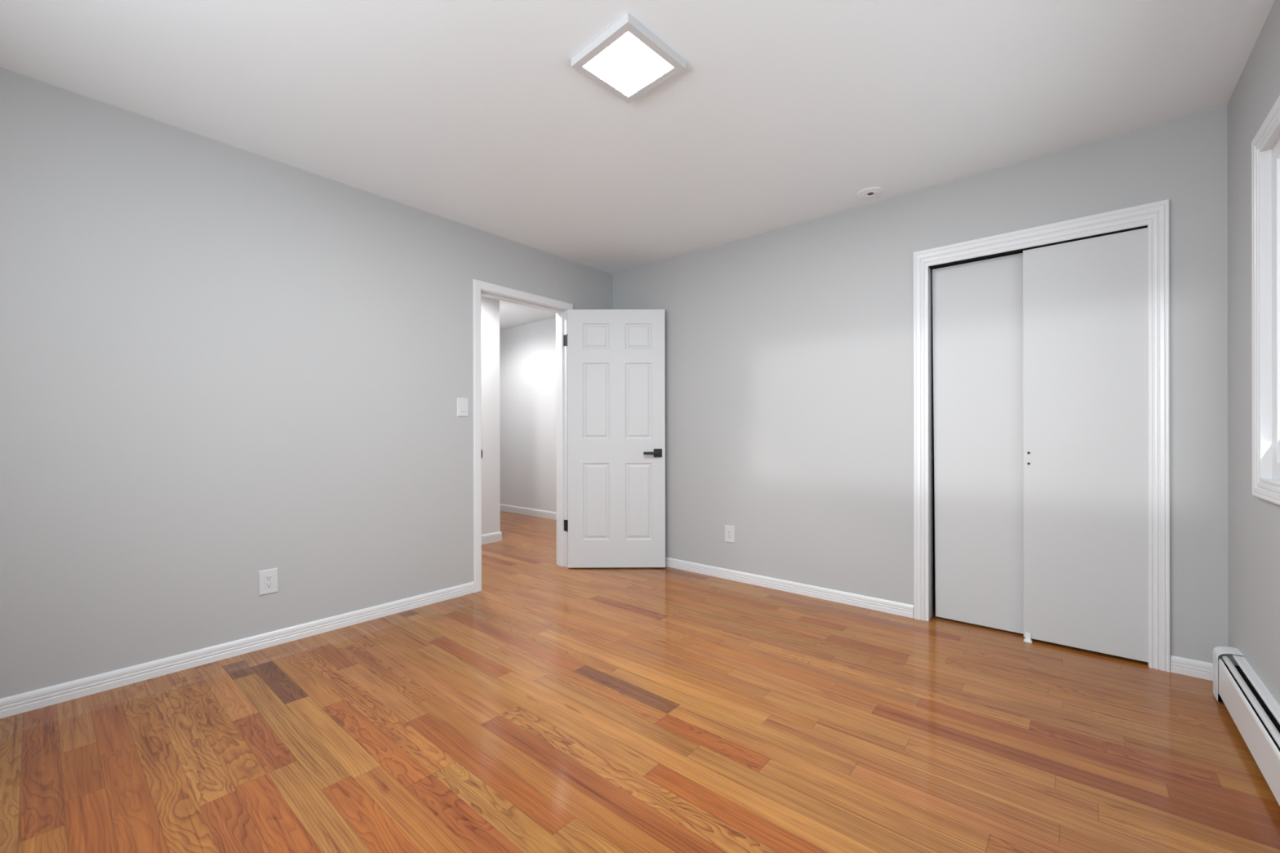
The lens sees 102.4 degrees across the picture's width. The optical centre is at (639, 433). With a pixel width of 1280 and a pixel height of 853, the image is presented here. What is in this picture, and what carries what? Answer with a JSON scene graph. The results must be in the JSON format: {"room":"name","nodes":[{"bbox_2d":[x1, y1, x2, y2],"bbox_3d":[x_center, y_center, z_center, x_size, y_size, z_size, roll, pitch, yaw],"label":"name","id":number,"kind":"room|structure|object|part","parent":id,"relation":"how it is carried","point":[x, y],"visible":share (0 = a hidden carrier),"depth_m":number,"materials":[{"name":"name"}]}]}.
{"room":"empty bedroom","nodes":[
{"label":"empty bedroom","id":0,"kind":"room"},
{"bbox_2d":[0,66,613,698],"bbox_3d":[-1.633,-0.157,2.927,0.125,2.440,4.425,0,0,40],"label":"wall","id":1,"kind":"structure","parent":0,"point":[222,364],"depth_m":2.38,"materials":[{"name":"grey paint"}]},
{"bbox_2d":[0,582,474,718],"bbox_3d":[-2.061,1.029,2.317,0.012,0.071,2.936,0,0,40],"label":"baseboard","id":2,"kind":"structure","parent":1,"relation":"attached to","point":[21,703],"depth_m":2.37,"materials":[{"name":"white paint"}]},
{"bbox_2d":[258,567,278,595],"bbox_3d":[-1.852,0.740,2.566,0.008,0.122,0.080,0,0,40],"label":"wall outlet","id":3,"kind":"object","parent":1,"relation":"attached to","point":[268,579],"visible":1,"depth_m":2.56,"materials":[{"name":"white plastic"}]},
{"bbox_2d":[265,574,272,589],"bbox_3d":[-1.850,0.740,2.565,0.004,0.066,0.033,0,0,40],"label":"receptacle","id":4,"kind":"object","parent":3,"relation":"attached to","point":[268,578],"depth_m":2.56,"materials":[{"name":"white plastic"}]},
{"bbox_2d":[457,397,468,416],"bbox_3d":[-1.161,-0.172,3.376,0.012,0.122,0.080,0,0,40],"label":"light switch","id":5,"kind":"object","parent":1,"relation":"attached to","point":[462,403],"visible":1,"depth_m":3.37,"materials":[{"name":"white plastic"}]},
{"bbox_3d":[-1.162,-0.172,3.377,0.003,0.068,0.034,0,0,40],"label":"switch frame","id":6,"kind":"part","parent":5,"relation":"part of","materials":[{"name":"white plastic"}]},
{"bbox_2d":[472,279,573,592],"bbox_3d":[-0.875,0.015,3.818,0.154,2.092,0.888,0,0,40],"label":"door frame","id":7,"kind":"structure","parent":1,"relation":"in","point":[480,288],"depth_m":3.86,"materials":[{"name":"white paint"}]},
{"bbox_3d":[-0.928,0.015,3.863,0.014,2.092,0.886,0,0,40],"label":"casing","id":8,"kind":"part","parent":7,"relation":"part of","materials":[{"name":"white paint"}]},
{"bbox_2d":[563,309,665,567],"bbox_3d":[-0.204,0.040,4.036,0.804,2.018,0.119,0,0,0],"label":"door","id":9,"kind":"structure","parent":7,"relation":"attached to","point":[616,357],"depth_m":4.02,"materials":[{"name":"white paint"}]},
{"bbox_3d":[0.089,0.154,3.996,0.124,0.022,0.038,0,0,0],"label":"lever","id":10,"kind":"part","parent":9,"relation":"part of","materials":[{"name":"black metal"}]},
{"bbox_3d":[0.139,0.153,4.019,0.066,0.066,0.008,0,0,0],"label":"handle","id":11,"kind":"part","parent":9,"relation":"part of","materials":[{"name":"black metal"}]},
{"bbox_2d":[480,295,500,534],"bbox_3d":[-3.251,-0.177,5.150,2.930,2.485,2.315,0,0,40],"label":"wall","id":12,"kind":"structure","parent":0,"point":[490,307],"depth_m":5.01,"materials":[{"name":"paint"}]},
{"bbox_2d":[481,531,502,544],"bbox_3d":[-3.239,1.020,5.152,2.943,0.092,2.328,0,0,40],"label":"baseboard","id":13,"kind":"structure","parent":12,"relation":"attached to","point":[495,536],"depth_m":5.00,"materials":[{"name":"white paint"}]},
{"bbox_2d":[499,300,555,329],"bbox_3d":[-2.429,-1.471,5.216,4.300,0.100,3.685,0,0,40],"label":"ceiling","id":14,"kind":"structure","parent":0,"point":[511,314],"depth_m":6.17,"materials":[{"name":"paint"}]},
{"bbox_2d":[499,317,556,511],"bbox_3d":[-1.227,-0.182,6.550,4.200,2.485,0.100,0,0,40],"label":"wall","id":15,"kind":"structure","parent":0,"point":[527,352],"depth_m":6.66,"materials":[{"name":"paint"}]},
{"bbox_2d":[500,503,556,519],"bbox_3d":[-1.310,1.014,6.549,4.070,0.092,0.013,0,0,40],"label":"baseboard","id":16,"kind":"structure","parent":15,"relation":"attached to","point":[516,509],"depth_m":6.64,"materials":[{"name":"white paint"}]},
{"bbox_2d":[0,0,1275,274],"bbox_3d":[-0.275,-1.429,1.663,3.836,0.100,4.565,0,0,40],"label":"ceiling","id":17,"kind":"structure","parent":0,"point":[477,114],"depth_m":2.07,"materials":[{"name":"paint"}]},
{"bbox_2d":[570,12,685,103],"bbox_3d":[-0.043,-1.365,1.896,0.298,0.029,0.298,0,0,44],"label":"ceiling light","id":18,"kind":"object","parent":17,"relation":"in","point":[627,60],"visible":1,"depth_m":1.87,"materials":[{"name":"plastic"}]},
{"bbox_2d":[582,31,673,96],"bbox_3d":[-0.043,-1.352,1.896,0.237,0.002,0.237,0,0,44],"label":"diffuser","id":19,"kind":"object","parent":18,"relation":"attached to","point":[628,64],"depth_m":1.89,"materials":[{"name":"white plastic"}]},
{"bbox_2d":[856,186,883,199],"bbox_3d":[1.322,-1.379,2.958,0.143,0.008,0.143,0,0,40],"label":"ceiling sensor","id":20,"kind":"object","parent":17,"relation":"attached to","point":[873,192],"visible":1,"depth_m":2.95,"materials":[{"name":"white plastic"}]},
{"bbox_2d":[0,511,1279,852],"bbox_3d":[-1.553,1.093,3.408,7.770,0.060,5.561,0,0,40],"label":"floor","id":21,"kind":"structure","parent":0,"point":[548,707],"depth_m":1.75,"materials":[{"name":"brown wood"}]},
{"bbox_2d":[1023,631,1032,643],"bbox_3d":[1.975,1.032,2.617,0.034,0.045,0.060,0,0,40],"label":"guide","id":22,"kind":"object","parent":21,"relation":"on","point":[1028,638],"visible":0.92,"depth_m":2.60,"materials":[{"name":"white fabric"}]},
{"bbox_2d":[613,105,1227,663],"bbox_3d":[1.217,-0.164,3.318,3.710,2.440,0.115,0,0,40],"label":"wall","id":23,"kind":"structure","parent":0,"point":[789,349],"depth_m":3.13,"materials":[{"name":"grey paint"}]},
{"bbox_2d":[724,524,734,542],"bbox_3d":[0.648,0.728,3.724,0.080,0.122,0.008,0,0,40],"label":"wall outlet","id":24,"kind":"object","parent":23,"relation":"attached to","point":[729,530],"visible":1,"depth_m":3.72,"materials":[{"name":"white plastic"}]},
{"bbox_2d":[727,528,731,538],"bbox_3d":[0.647,0.728,3.722,0.033,0.066,0.004,0,0,40],"label":"receptacle","id":25,"kind":"object","parent":24,"relation":"attached to","point":[729,531],"depth_m":3.72,"materials":[{"name":"white plastic"}]},
{"bbox_2d":[665,556,913,617],"bbox_3d":[0.665,1.022,3.708,2.362,0.071,0.012,0,0,40],"label":"baseboard","id":26,"kind":"structure","parent":23,"relation":"attached to","point":[860,601],"depth_m":3.38,"materials":[{"name":"white paint"}]},
{"bbox_2d":[932,253,1023,634],"bbox_3d":[1.858,0.046,2.805,0.459,1.994,0.034,0,0,40],"label":"door","id":27,"kind":"structure","parent":23,"relation":"in","point":[977,306],"depth_m":2.80,"materials":[{"name":"white paint"}]},
{"bbox_2d":[913,199,1170,671],"bbox_3d":[1.990,0.010,2.650,1.022,2.089,0.132,0,0,40],"label":"trim","id":28,"kind":"structure","parent":23,"relation":"attached to","point":[1155,216],"depth_m":2.39,"materials":[{"name":"white paint"}]},
{"bbox_2d":[1022,227,1148,662],"bbox_3d":[2.138,0.053,2.488,0.455,1.971,0.030,0,0,40],"label":"door","id":29,"kind":"structure","parent":23,"relation":"in","point":[1085,301],"depth_m":2.46,"materials":[{"name":"white paint"}]},
{"bbox_2d":[1169,655,1213,680],"bbox_3d":[2.412,1.019,2.221,0.172,0.071,0.012,0,0,40],"label":"baseboard","id":30,"kind":"structure","parent":23,"relation":"attached to","point":[1180,665],"depth_m":2.23,"materials":[{"name":"white paint"}]},
{"bbox_2d":[932,320,935,587],"bbox_3d":[2.240,-0.166,2.960,1.588,2.440,0.665,0,0,40],"label":"wall","id":31,"kind":"structure","parent":0,"point":[934,572],"depth_m":3.52,"materials":[{"name":"grey paint"}]},
{"bbox_2d":[1226,0,1279,705],"bbox_3d":[1.143,-0.162,0.483,0.150,2.440,4.300,0,0,40],"label":"wall","id":32,"kind":"structure","parent":0,"point":[1253,522],"depth_m":1.92,"materials":[{"name":"grey paint"}]},
{"bbox_2d":[1213,646,1279,805],"bbox_3d":[1.115,0.951,0.618,0.068,0.198,3.764,0,0,40],"label":"baseboard heater","id":33,"kind":"object","parent":32,"relation":"attached to","point":[1255,712],"visible":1,"depth_m":1.70,"materials":[{"name":"white metal"}]},
{"bbox_3d":[1.106,0.954,0.575,0.027,0.194,3.688,0,0,40],"label":"plate","id":34,"kind":"part","parent":33,"relation":"part of","materials":[{"name":"white metal"}]},
{"bbox_2d":[1251,95,1279,505],"bbox_3d":[1.149,-0.399,0.505,0.168,1.242,3.269,0,0,40],"label":"window","id":35,"kind":"structure","parent":32,"relation":"in","point":[1265,145],"depth_m":1.74,"materials":[{"name":"white paint"}]},
{"bbox_3d":[1.124,-0.399,0.526,0.035,1.115,3.142,0,0,40],"label":"sash","id":36,"kind":"part","parent":35,"relation":"part of","materials":[{"name":"white paint"}]}
]}

